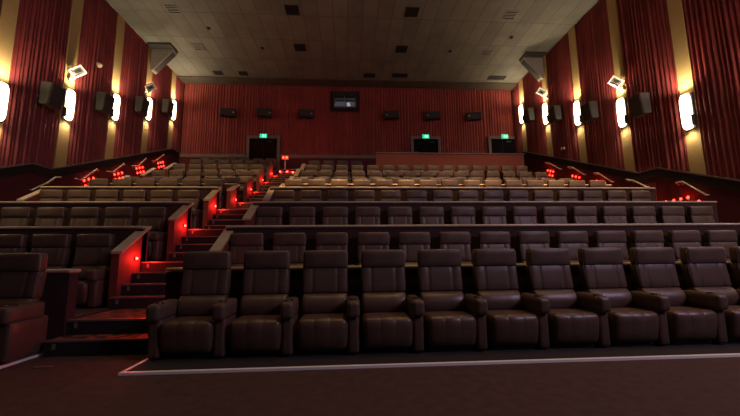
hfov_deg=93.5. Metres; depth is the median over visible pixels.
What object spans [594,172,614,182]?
handrail
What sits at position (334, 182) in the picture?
seat
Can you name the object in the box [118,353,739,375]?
trim
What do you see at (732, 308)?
seat cushion
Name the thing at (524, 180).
seat
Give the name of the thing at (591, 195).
seat
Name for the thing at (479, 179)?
seat
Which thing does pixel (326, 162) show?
seat
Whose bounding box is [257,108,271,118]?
speaker
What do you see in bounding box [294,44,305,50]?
ceiling vent
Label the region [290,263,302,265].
lumbar cushion
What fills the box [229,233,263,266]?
seat
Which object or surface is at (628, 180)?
handrail
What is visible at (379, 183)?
seat
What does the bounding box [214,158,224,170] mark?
seat
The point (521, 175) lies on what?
seat
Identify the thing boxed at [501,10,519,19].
ceiling vent
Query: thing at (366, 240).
seat
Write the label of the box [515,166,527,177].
seat
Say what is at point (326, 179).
seat
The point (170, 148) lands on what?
trim
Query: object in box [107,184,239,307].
wall
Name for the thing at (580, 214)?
seat
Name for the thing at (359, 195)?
seat
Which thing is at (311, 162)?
seat
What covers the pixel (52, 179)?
handrail
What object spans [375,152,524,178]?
wall
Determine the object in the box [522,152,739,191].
trim
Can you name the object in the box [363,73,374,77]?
ceiling vent
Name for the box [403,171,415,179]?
seat
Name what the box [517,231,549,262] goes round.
seat
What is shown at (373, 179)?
seat
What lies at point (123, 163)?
handrail
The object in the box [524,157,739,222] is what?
wall
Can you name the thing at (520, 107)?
diffuser
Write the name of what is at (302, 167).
wall
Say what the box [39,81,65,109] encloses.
speaker
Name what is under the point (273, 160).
seat
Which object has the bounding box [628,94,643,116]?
grille
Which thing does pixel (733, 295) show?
lumbar cushion
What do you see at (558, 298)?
lumbar cushion
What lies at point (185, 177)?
seat
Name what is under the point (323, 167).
seat
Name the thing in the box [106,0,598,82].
ceiling
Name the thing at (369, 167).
seat
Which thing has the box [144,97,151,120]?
sconce
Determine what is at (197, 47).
ceiling vent
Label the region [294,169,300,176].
wall
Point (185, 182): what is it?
seat
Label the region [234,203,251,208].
floor
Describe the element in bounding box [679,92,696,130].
sconce
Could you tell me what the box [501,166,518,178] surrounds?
seat
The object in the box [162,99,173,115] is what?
speaker
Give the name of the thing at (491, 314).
seat cushion
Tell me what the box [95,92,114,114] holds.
speaker
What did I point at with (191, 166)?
seat
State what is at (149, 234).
lumbar cushion
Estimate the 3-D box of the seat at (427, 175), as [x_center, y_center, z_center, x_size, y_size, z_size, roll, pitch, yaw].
[2.723,-1.108,15.911,0.760,1.253,0.687,0,-8,-4]
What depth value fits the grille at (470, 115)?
22.25 m
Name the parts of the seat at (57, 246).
backrest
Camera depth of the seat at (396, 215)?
8.52 m
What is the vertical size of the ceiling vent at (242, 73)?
0.029 m
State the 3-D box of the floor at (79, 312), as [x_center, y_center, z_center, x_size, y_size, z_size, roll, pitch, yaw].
[-6.714,1.839,5.499,4.960,0.380,1.800,0,-8,-4]
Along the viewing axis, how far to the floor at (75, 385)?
3.13 m
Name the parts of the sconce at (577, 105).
plate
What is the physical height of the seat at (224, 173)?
1.253 m
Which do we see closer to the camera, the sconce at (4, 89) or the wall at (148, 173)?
the sconce at (4, 89)
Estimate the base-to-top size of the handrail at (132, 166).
0.750 m
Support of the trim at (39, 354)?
attached to the floor at (42, 351)
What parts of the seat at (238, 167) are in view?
backrest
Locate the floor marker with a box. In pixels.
[32,366,53,368]
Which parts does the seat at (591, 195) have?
backrest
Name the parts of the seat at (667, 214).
backrest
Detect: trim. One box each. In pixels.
[0,148,180,169]
[0,149,179,177]
[0,352,42,368]
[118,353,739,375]
[520,151,739,181]
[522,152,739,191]
[648,182,657,200]
[671,183,682,200]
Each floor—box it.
[0,351,42,365]
[0,354,739,415]
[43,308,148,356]
[74,305,108,318]
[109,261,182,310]
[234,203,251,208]
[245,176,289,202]
[278,169,295,175]
[279,170,366,176]
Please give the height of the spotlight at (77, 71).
0.640 m
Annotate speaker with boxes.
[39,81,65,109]
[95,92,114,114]
[134,96,149,115]
[147,42,177,73]
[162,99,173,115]
[220,107,236,117]
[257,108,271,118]
[298,109,313,118]
[384,110,398,119]
[425,111,439,120]
[466,112,481,120]
[519,51,546,81]
[523,107,534,122]
[548,105,561,122]
[581,101,598,121]
[628,92,651,118]
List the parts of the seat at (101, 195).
backrest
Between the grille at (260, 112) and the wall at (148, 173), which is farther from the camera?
the grille at (260, 112)
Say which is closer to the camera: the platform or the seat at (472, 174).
the platform
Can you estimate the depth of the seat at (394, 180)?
14.17 m
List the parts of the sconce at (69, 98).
plate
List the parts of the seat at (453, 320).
backrest, armrest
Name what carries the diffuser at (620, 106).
attached to the sconce at (621, 106)
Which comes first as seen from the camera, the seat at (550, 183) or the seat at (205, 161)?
the seat at (550, 183)
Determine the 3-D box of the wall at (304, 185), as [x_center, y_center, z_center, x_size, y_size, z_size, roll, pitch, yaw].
[2.967,-0.293,12.681,12.230,1.150,0.220,0,-8,-4]
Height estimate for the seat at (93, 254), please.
1.263 m
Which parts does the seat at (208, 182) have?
backrest, armrest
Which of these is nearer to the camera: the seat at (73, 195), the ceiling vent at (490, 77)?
the seat at (73, 195)
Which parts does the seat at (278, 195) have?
backrest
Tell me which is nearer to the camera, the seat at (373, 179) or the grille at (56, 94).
the grille at (56, 94)
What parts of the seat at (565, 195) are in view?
backrest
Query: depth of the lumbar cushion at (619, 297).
4.80 m
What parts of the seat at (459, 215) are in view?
backrest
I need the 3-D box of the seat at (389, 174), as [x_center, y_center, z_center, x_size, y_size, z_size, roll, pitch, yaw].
[1.146,-1.105,15.812,0.760,1.253,0.687,0,-8,-4]
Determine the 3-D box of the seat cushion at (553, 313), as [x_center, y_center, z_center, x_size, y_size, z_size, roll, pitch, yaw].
[2.571,1.462,4.583,0.606,0.231,0.436,0,-8,-4]
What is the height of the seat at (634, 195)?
1.263 m
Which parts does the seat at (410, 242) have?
backrest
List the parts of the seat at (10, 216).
backrest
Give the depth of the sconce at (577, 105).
16.36 m
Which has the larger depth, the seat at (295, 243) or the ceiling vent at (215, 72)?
the ceiling vent at (215, 72)
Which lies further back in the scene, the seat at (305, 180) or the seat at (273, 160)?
the seat at (273, 160)
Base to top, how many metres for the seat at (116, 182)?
1.263 m
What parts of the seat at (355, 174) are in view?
backrest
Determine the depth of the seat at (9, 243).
6.20 m
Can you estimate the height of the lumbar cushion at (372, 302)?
0.322 m
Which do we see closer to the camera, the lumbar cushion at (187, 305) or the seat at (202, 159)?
the lumbar cushion at (187, 305)
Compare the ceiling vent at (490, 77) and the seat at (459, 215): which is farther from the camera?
the ceiling vent at (490, 77)
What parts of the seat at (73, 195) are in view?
backrest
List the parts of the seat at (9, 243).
backrest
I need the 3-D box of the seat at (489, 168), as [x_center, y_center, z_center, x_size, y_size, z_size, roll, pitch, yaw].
[6.546,-1.637,18.041,0.760,1.253,0.687,0,-8,-4]
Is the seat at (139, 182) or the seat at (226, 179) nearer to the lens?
the seat at (139, 182)
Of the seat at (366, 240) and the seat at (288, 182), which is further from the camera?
the seat at (288, 182)
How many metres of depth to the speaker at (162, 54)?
18.19 m
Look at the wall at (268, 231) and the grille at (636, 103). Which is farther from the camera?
the grille at (636, 103)
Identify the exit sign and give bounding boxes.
[259,134,267,138]
[422,134,429,138]
[501,134,508,138]
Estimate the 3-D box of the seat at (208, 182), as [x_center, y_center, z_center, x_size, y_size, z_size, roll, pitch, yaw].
[-5.268,-0.402,11.678,0.767,1.263,0.690,0,-8,-4]
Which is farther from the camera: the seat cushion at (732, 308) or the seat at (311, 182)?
the seat at (311, 182)
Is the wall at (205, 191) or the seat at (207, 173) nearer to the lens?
the wall at (205, 191)
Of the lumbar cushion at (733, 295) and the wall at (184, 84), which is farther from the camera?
the wall at (184, 84)
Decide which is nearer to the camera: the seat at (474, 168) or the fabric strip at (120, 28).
the fabric strip at (120, 28)
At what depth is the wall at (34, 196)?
9.62 m
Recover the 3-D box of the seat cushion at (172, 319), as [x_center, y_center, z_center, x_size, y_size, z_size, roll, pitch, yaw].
[-2.160,1.470,4.286,0.606,0.231,0.436,0,-8,-4]
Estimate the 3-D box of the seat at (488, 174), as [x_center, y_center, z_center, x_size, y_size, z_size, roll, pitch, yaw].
[5.877,-1.113,16.109,0.760,1.253,0.687,0,-8,-4]
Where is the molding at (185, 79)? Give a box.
[177,76,517,90]
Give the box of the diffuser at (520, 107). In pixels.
[519,105,522,122]
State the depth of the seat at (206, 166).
17.37 m
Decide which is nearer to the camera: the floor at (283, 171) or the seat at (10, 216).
the seat at (10, 216)
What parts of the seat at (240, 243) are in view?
backrest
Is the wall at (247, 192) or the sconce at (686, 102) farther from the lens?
the wall at (247, 192)
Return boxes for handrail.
[29,176,61,190]
[73,168,98,180]
[106,163,124,172]
[131,158,146,167]
[568,166,585,174]
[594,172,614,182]
[626,179,649,187]
[675,181,709,195]
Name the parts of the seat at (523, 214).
backrest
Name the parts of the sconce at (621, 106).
plate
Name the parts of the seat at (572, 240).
backrest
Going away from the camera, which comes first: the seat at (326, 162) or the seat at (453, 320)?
the seat at (453, 320)
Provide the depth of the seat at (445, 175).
16.19 m
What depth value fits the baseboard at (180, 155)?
21.74 m
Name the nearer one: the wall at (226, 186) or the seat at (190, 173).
the wall at (226, 186)
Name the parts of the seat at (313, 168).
backrest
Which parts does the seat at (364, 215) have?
backrest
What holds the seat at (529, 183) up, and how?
on the floor
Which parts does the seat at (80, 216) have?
backrest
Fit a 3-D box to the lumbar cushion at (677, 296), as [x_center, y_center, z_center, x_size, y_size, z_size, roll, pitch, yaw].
[4.132,1.277,4.930,0.610,0.322,0.234,0,-8,-4]
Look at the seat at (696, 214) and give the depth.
9.01 m
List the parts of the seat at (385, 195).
backrest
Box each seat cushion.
[169,316,213,322]
[235,315,281,322]
[300,313,347,321]
[362,312,408,327]
[423,311,469,329]
[486,310,527,329]
[547,309,587,328]
[607,307,647,327]
[666,306,705,321]
[724,305,739,315]
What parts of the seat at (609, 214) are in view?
backrest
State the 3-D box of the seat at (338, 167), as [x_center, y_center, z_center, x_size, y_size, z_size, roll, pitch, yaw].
[-1.338,-1.623,17.547,0.760,1.253,0.687,0,-8,-4]
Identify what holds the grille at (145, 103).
attached to the speaker at (142, 104)
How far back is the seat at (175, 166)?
17.28 m
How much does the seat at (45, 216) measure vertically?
1.263 m
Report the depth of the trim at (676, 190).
11.61 m
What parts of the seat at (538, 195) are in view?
backrest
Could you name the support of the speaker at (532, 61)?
hanging from the ceiling
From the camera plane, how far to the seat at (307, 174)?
15.80 m
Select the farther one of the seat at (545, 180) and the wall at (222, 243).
the seat at (545, 180)
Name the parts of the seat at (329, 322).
backrest, armrest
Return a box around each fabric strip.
[0,0,19,140]
[52,0,83,167]
[104,13,124,158]
[140,46,152,152]
[167,70,176,148]
[518,78,527,151]
[542,55,553,156]
[568,25,587,162]
[606,0,635,171]
[667,0,707,174]
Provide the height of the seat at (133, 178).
1.253 m
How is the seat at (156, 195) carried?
on the floor
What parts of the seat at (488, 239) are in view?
backrest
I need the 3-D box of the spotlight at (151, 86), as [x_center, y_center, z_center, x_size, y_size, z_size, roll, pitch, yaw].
[-11.117,-6.073,17.650,0.554,0.640,0.366,2,-8,-18]
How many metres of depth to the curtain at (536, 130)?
20.40 m
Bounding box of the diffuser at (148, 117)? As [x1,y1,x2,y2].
[146,98,151,119]
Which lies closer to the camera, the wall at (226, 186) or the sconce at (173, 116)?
the wall at (226, 186)
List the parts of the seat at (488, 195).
backrest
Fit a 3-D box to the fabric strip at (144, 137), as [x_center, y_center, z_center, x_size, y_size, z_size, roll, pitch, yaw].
[-11.509,-5.551,17.949,0.088,5.778,0.480,0,-8,-4]
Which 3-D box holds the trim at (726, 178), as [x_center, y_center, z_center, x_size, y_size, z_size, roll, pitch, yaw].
[10.503,-2.168,7.259,0.120,6.645,30.480,0,-8,-4]
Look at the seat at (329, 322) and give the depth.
4.51 m
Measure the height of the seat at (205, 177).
1.253 m
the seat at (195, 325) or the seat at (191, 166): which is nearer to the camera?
the seat at (195, 325)
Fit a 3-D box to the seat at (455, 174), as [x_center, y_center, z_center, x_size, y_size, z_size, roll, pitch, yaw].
[4.300,-1.111,16.010,0.760,1.253,0.687,0,-8,-4]
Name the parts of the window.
pane, pane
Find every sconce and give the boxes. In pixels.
[0,82,8,122]
[62,88,74,121]
[110,93,119,121]
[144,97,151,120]
[170,100,175,120]
[519,104,524,123]
[542,103,549,124]
[573,100,582,126]
[616,97,628,128]
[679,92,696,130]
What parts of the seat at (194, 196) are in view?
backrest, armrest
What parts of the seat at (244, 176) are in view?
backrest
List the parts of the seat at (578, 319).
backrest, armrest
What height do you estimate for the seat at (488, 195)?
1.263 m
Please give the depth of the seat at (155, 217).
8.09 m
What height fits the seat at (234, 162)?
1.253 m
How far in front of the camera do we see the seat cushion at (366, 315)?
4.34 m
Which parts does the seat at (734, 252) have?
backrest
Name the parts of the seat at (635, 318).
backrest, armrest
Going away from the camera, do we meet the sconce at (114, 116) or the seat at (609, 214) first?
the seat at (609, 214)
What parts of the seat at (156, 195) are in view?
backrest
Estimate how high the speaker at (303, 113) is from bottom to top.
0.480 m
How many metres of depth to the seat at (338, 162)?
19.65 m
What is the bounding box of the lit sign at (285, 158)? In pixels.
[282,156,288,168]
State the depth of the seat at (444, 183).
12.43 m
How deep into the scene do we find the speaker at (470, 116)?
22.27 m
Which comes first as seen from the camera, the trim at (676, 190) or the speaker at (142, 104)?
the trim at (676, 190)
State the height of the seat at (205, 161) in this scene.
1.253 m
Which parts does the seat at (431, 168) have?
backrest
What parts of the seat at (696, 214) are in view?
backrest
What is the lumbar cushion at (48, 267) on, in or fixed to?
on the seat at (57, 246)
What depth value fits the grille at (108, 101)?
14.26 m
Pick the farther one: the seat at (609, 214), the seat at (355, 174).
the seat at (355, 174)
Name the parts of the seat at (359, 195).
backrest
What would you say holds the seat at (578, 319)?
on the platform
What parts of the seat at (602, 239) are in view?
backrest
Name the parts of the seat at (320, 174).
backrest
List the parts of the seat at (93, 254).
backrest, armrest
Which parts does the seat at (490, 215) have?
backrest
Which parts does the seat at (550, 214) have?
backrest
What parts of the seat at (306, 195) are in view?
backrest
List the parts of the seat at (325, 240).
backrest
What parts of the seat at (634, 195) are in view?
backrest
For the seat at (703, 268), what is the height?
1.263 m
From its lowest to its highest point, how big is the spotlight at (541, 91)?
0.640 m
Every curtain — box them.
[0,0,71,167]
[66,0,117,165]
[113,21,148,157]
[147,65,171,151]
[172,77,183,151]
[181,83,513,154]
[512,83,522,152]
[523,72,547,154]
[546,32,579,160]
[575,0,624,169]
[617,0,689,171]
[683,0,739,178]
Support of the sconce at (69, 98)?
attached to the fabric strip at (74, 29)
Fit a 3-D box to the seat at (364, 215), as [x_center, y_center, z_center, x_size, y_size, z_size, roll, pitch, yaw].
[0.040,0.564,8.238,0.767,1.263,0.690,0,-8,-4]
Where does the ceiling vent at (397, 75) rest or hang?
in the ceiling
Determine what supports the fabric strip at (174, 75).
attached to the wall
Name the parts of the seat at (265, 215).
backrest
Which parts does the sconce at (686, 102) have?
plate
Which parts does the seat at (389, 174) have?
backrest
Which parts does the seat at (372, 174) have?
backrest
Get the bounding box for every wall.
[0,154,178,200]
[0,201,191,260]
[0,226,147,269]
[16,189,40,200]
[40,186,218,212]
[40,261,737,340]
[88,183,238,206]
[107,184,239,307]
[141,168,156,178]
[164,163,176,176]
[178,157,375,169]
[180,84,515,153]
[209,188,273,250]
[225,223,739,264]
[243,164,272,202]
[252,201,718,224]
[269,187,655,200]
[281,184,611,186]
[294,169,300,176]
[300,164,305,170]
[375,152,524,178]
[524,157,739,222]
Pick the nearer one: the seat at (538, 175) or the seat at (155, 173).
the seat at (155, 173)
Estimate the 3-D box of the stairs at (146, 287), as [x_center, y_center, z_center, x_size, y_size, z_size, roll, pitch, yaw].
[-3.528,1.580,6.607,1.536,1.125,1.812,0,-8,-4]
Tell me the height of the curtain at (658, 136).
8.378 m
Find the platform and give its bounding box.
[128,341,739,370]
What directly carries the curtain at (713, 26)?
attached to the wall
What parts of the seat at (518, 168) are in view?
backrest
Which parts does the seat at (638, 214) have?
backrest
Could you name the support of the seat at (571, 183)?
on the floor
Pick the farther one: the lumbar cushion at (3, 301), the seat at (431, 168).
the seat at (431, 168)
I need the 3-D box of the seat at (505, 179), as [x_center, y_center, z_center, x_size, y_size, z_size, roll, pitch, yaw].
[5.995,-0.651,14.234,0.760,1.253,0.687,0,-8,-4]
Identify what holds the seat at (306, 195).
on the floor
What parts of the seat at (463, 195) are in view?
backrest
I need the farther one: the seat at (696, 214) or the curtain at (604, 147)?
the curtain at (604, 147)
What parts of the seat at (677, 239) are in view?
backrest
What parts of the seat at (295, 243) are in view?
backrest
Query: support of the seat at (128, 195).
on the floor
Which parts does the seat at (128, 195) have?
backrest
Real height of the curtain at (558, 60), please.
6.640 m
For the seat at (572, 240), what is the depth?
6.84 m
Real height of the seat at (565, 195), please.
1.263 m
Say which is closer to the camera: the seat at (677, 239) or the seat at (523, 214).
the seat at (677, 239)
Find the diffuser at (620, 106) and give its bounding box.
[616,98,625,126]
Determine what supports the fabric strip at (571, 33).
attached to the wall
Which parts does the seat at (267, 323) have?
backrest, armrest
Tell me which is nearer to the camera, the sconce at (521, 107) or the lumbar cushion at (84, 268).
the lumbar cushion at (84, 268)
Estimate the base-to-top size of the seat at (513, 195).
1.263 m
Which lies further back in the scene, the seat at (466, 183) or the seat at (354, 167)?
the seat at (354, 167)
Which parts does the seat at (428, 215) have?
backrest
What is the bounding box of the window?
[332,92,356,110]
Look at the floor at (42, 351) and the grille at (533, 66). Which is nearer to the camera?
the floor at (42, 351)
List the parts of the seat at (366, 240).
backrest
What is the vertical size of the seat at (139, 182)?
1.263 m
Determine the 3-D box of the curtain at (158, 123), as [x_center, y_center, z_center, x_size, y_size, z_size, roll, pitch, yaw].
[-11.568,-5.482,19.170,0.077,5.579,1.960,0,-8,-4]
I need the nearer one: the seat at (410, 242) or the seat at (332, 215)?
the seat at (410, 242)
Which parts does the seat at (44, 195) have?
backrest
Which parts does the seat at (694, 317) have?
backrest, armrest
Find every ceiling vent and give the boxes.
[162,4,182,13]
[190,43,206,50]
[213,71,222,74]
[238,71,247,75]
[284,5,299,14]
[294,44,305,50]
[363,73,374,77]
[392,73,407,77]
[395,46,407,52]
[404,7,419,16]
[480,49,494,55]
[487,76,506,79]
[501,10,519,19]
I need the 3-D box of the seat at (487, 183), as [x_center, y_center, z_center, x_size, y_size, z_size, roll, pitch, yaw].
[4.533,-0.418,12.292,0.767,1.263,0.690,0,-8,-4]
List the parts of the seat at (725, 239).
backrest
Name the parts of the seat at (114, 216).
backrest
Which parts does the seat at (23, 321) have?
backrest, armrest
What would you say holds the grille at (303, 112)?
attached to the speaker at (303, 113)
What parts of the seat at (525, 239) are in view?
backrest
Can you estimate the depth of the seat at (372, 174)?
15.99 m
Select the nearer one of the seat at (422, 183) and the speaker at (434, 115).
the seat at (422, 183)
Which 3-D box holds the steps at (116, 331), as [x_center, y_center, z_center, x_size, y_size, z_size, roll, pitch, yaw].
[-3.453,1.738,5.013,1.266,0.385,1.332,0,-8,-4]
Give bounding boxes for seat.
[0,207,33,226]
[0,234,27,252]
[0,253,47,362]
[31,234,71,268]
[34,207,67,225]
[39,190,64,200]
[67,190,92,200]
[69,207,100,225]
[71,234,114,307]
[89,179,109,185]
[95,190,119,200]
[104,207,134,225]
[112,179,132,185]
[123,190,146,200]
[124,177,141,182]
[136,179,155,185]
[138,207,167,260]
[145,177,161,182]
[146,251,238,358]
[150,190,173,200]
[151,170,166,178]
[159,179,178,186]
[165,177,181,182]
[169,170,183,182]
[173,164,185,177]
[178,190,202,228]
[182,179,200,186]
[184,164,201,178]
[185,177,200,179]
[186,160,201,175]
[187,170,201,177]
[200,158,210,171]
[201,160,215,175]
[201,164,216,182]
[204,170,218,177]
[204,177,220,182]
[205,179,225,208]
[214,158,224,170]
[218,160,229,175]
[219,164,232,177]
[221,171,235,179]
[224,177,242,202]
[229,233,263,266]
[229,251,298,356]
[232,160,243,170]
[235,164,247,176]
[239,171,254,192]
[246,160,257,170]
[250,164,264,182]
[256,207,282,224]
[260,160,270,175]
[266,158,277,173]
[273,190,294,200]
[273,233,305,265]
[285,179,302,186]
[290,207,314,224]
[293,177,308,183]
[297,250,359,354]
[300,171,312,178]
[300,190,320,200]
[305,165,316,177]
[308,179,324,186]
[309,160,319,171]
[313,178,327,183]
[316,232,347,252]
[317,171,330,183]
[321,165,334,178]
[323,160,334,176]
[323,207,347,224]
[327,190,347,200]
[331,179,347,186]
[335,171,347,177]
[336,165,350,182]
[337,161,350,176]
[351,161,361,176]
[352,165,365,177]
[352,171,364,183]
[353,179,369,186]
[354,190,373,200]
[355,207,379,224]
[358,232,388,264]
[361,249,424,352]
[367,165,378,179]
[369,171,381,183]
[372,178,386,183]
[375,180,392,186]
[380,190,400,200]
[382,165,393,177]
[386,171,398,179]
[387,207,412,224]
[391,178,405,183]
[397,165,408,177]
[397,180,414,186]
[398,232,429,264]
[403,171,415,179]
[406,190,426,200]
[410,178,424,183]
[412,165,423,177]
[417,249,487,351]
[419,180,436,186]
[419,207,443,224]
[420,172,432,179]
[427,165,438,177]
[429,178,443,183]
[432,190,452,200]
[436,172,449,179]
[438,232,471,263]
[441,180,457,186]
[442,165,453,177]
[448,178,462,183]
[450,207,475,223]
[453,172,466,179]
[457,166,468,178]
[457,190,477,200]
[463,180,479,186]
[467,178,481,183]
[470,172,482,183]
[472,166,484,183]
[472,248,549,349]
[478,231,510,248]
[481,207,506,223]
[483,190,502,200]
[484,180,500,186]
[486,166,502,183]
[486,172,498,177]
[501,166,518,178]
[502,172,515,183]
[504,178,518,183]
[505,180,522,186]
[508,190,527,200]
[511,206,536,223]
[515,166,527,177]
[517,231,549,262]
[518,172,531,179]
[522,178,536,183]
[525,248,610,347]
[526,180,543,186]
[532,190,552,200]
[534,172,547,179]
[540,178,554,183]
[541,206,567,223]
[547,180,564,186]
[555,231,588,262]
[557,190,577,200]
[558,178,572,183]
[568,180,584,186]
[571,206,597,223]
[578,248,670,345]
[581,190,601,200]
[588,180,605,186]
[593,231,629,261]
[600,206,627,223]
[605,191,626,200]
[629,191,650,200]
[629,247,728,344]
[630,206,656,223]
[630,230,663,247]
[658,206,685,222]
[667,230,701,260]
[679,247,739,342]
[687,206,714,222]
[703,230,737,260]
[729,246,739,288]
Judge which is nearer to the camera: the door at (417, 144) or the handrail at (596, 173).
the handrail at (596, 173)
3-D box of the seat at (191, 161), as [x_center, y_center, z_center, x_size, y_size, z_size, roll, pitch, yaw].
[-9.516,-2.082,18.918,0.760,1.253,0.687,0,-8,-4]
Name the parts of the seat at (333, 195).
backrest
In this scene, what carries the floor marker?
on the floor at (75, 385)
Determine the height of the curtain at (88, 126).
7.555 m
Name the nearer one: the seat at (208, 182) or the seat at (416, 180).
the seat at (208, 182)
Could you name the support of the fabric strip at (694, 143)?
attached to the wall
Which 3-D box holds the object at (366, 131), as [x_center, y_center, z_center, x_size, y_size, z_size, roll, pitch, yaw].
[-1.110,-5.612,22.352,21.200,4.580,0.093,0,-8,-4]
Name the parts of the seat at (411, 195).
backrest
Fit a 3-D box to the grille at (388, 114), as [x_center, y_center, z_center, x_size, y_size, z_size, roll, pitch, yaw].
[1.353,-5.907,21.928,0.840,0.400,0.025,-2,-8,8]
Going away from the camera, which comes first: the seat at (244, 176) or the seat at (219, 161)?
the seat at (244, 176)
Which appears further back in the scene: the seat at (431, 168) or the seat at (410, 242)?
the seat at (431, 168)
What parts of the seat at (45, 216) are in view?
backrest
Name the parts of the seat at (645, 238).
backrest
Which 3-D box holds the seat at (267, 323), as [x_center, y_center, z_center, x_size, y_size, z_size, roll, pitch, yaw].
[-1.304,1.174,4.432,0.767,1.263,0.690,0,-8,-4]
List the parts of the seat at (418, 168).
backrest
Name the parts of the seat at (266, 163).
backrest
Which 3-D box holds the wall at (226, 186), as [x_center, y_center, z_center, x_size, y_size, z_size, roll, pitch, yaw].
[-7.128,-0.276,12.048,5.000,1.150,0.220,0,-8,-4]
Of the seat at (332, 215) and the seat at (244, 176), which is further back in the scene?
the seat at (244, 176)
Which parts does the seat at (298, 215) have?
backrest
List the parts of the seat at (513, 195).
backrest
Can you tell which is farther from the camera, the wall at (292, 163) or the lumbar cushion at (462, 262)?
the wall at (292, 163)
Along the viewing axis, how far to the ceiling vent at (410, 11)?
15.75 m
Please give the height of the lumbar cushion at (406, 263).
0.322 m
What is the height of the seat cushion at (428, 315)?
0.231 m
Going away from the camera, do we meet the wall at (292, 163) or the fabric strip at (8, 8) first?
the fabric strip at (8, 8)
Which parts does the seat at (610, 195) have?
backrest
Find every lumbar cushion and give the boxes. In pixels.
[0,298,39,306]
[47,266,65,268]
[71,265,109,279]
[148,231,163,240]
[176,295,227,316]
[231,264,243,266]
[239,294,288,315]
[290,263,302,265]
[301,292,347,314]
[361,292,406,313]
[405,262,416,264]
[419,291,464,311]
[461,261,471,263]
[475,290,521,309]
[530,289,578,308]
[583,288,633,307]
[636,287,686,305]
[688,286,739,304]
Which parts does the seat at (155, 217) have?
backrest, armrest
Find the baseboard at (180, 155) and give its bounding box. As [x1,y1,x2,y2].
[179,154,375,158]
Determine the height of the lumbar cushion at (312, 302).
0.322 m
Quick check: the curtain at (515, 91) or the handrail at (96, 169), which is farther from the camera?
the curtain at (515, 91)
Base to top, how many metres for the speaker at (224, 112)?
0.480 m
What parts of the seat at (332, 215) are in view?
backrest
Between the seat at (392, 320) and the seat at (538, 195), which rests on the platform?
the seat at (392, 320)
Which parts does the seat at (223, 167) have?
backrest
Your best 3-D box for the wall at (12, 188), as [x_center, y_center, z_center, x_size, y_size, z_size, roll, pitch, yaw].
[-10.771,-1.663,5.862,0.040,7.500,30.480,0,-8,-4]
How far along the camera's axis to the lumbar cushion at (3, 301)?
4.36 m
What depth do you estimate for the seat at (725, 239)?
7.04 m
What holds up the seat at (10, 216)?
on the floor
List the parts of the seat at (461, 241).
backrest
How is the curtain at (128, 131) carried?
attached to the wall
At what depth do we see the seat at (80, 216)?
8.06 m
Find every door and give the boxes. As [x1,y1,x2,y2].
[246,135,280,173]
[410,136,440,152]
[487,136,514,152]
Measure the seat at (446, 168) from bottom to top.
1.253 m
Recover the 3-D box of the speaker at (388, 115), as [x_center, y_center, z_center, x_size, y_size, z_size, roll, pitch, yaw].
[1.376,-5.876,22.155,0.962,0.480,0.650,0,-8,-4]
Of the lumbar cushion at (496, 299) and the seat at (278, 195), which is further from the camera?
the seat at (278, 195)
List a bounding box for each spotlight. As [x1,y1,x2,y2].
[68,64,87,81]
[144,82,156,94]
[536,87,546,98]
[607,75,624,91]
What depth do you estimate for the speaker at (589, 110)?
15.02 m
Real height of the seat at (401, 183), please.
1.263 m
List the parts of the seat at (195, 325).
armrest, backrest, armrest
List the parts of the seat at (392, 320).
backrest, armrest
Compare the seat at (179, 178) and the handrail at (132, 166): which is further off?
the handrail at (132, 166)
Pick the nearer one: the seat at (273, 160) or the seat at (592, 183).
the seat at (592, 183)
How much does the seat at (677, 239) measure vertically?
1.263 m
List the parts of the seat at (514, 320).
backrest, armrest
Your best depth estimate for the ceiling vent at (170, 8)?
15.40 m
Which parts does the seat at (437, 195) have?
backrest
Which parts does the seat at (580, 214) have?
backrest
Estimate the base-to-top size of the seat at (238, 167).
1.253 m
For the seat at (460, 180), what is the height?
1.253 m
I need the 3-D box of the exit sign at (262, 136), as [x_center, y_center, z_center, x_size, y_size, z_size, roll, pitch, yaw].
[-6.627,-4.478,21.669,0.480,0.300,0.117,0,-8,-4]
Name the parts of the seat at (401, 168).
backrest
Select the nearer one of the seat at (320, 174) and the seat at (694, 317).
the seat at (694, 317)
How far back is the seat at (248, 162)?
19.34 m
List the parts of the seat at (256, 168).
backrest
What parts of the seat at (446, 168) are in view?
backrest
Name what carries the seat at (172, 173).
on the floor
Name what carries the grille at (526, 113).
attached to the speaker at (528, 114)
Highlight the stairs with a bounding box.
[169,209,247,260]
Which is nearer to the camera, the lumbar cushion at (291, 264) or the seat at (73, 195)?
the lumbar cushion at (291, 264)
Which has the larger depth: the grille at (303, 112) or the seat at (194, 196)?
the grille at (303, 112)
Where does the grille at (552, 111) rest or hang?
attached to the speaker at (554, 113)
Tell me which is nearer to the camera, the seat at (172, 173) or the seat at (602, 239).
the seat at (602, 239)
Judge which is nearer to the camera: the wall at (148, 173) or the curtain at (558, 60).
the wall at (148, 173)
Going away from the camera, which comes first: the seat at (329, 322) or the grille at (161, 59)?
the seat at (329, 322)
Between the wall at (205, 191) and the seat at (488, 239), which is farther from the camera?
the wall at (205, 191)
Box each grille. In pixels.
[48,84,65,108]
[103,94,114,113]
[141,98,149,114]
[154,52,175,72]
[167,101,173,114]
[220,108,234,115]
[257,109,271,115]
[300,109,312,116]
[385,111,397,117]
[426,111,438,117]
[467,112,480,118]
[521,60,539,79]
[523,109,529,122]
[548,106,555,122]
[581,102,591,120]
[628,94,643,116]
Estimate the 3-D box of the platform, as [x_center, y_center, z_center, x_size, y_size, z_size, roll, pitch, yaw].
[4.025,1.796,4.649,13.290,0.019,1.220,0,-8,-4]
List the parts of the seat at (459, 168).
backrest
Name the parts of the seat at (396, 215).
backrest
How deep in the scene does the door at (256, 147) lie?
21.65 m
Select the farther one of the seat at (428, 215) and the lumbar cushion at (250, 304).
the seat at (428, 215)
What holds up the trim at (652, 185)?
attached to the wall
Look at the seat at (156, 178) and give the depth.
13.58 m

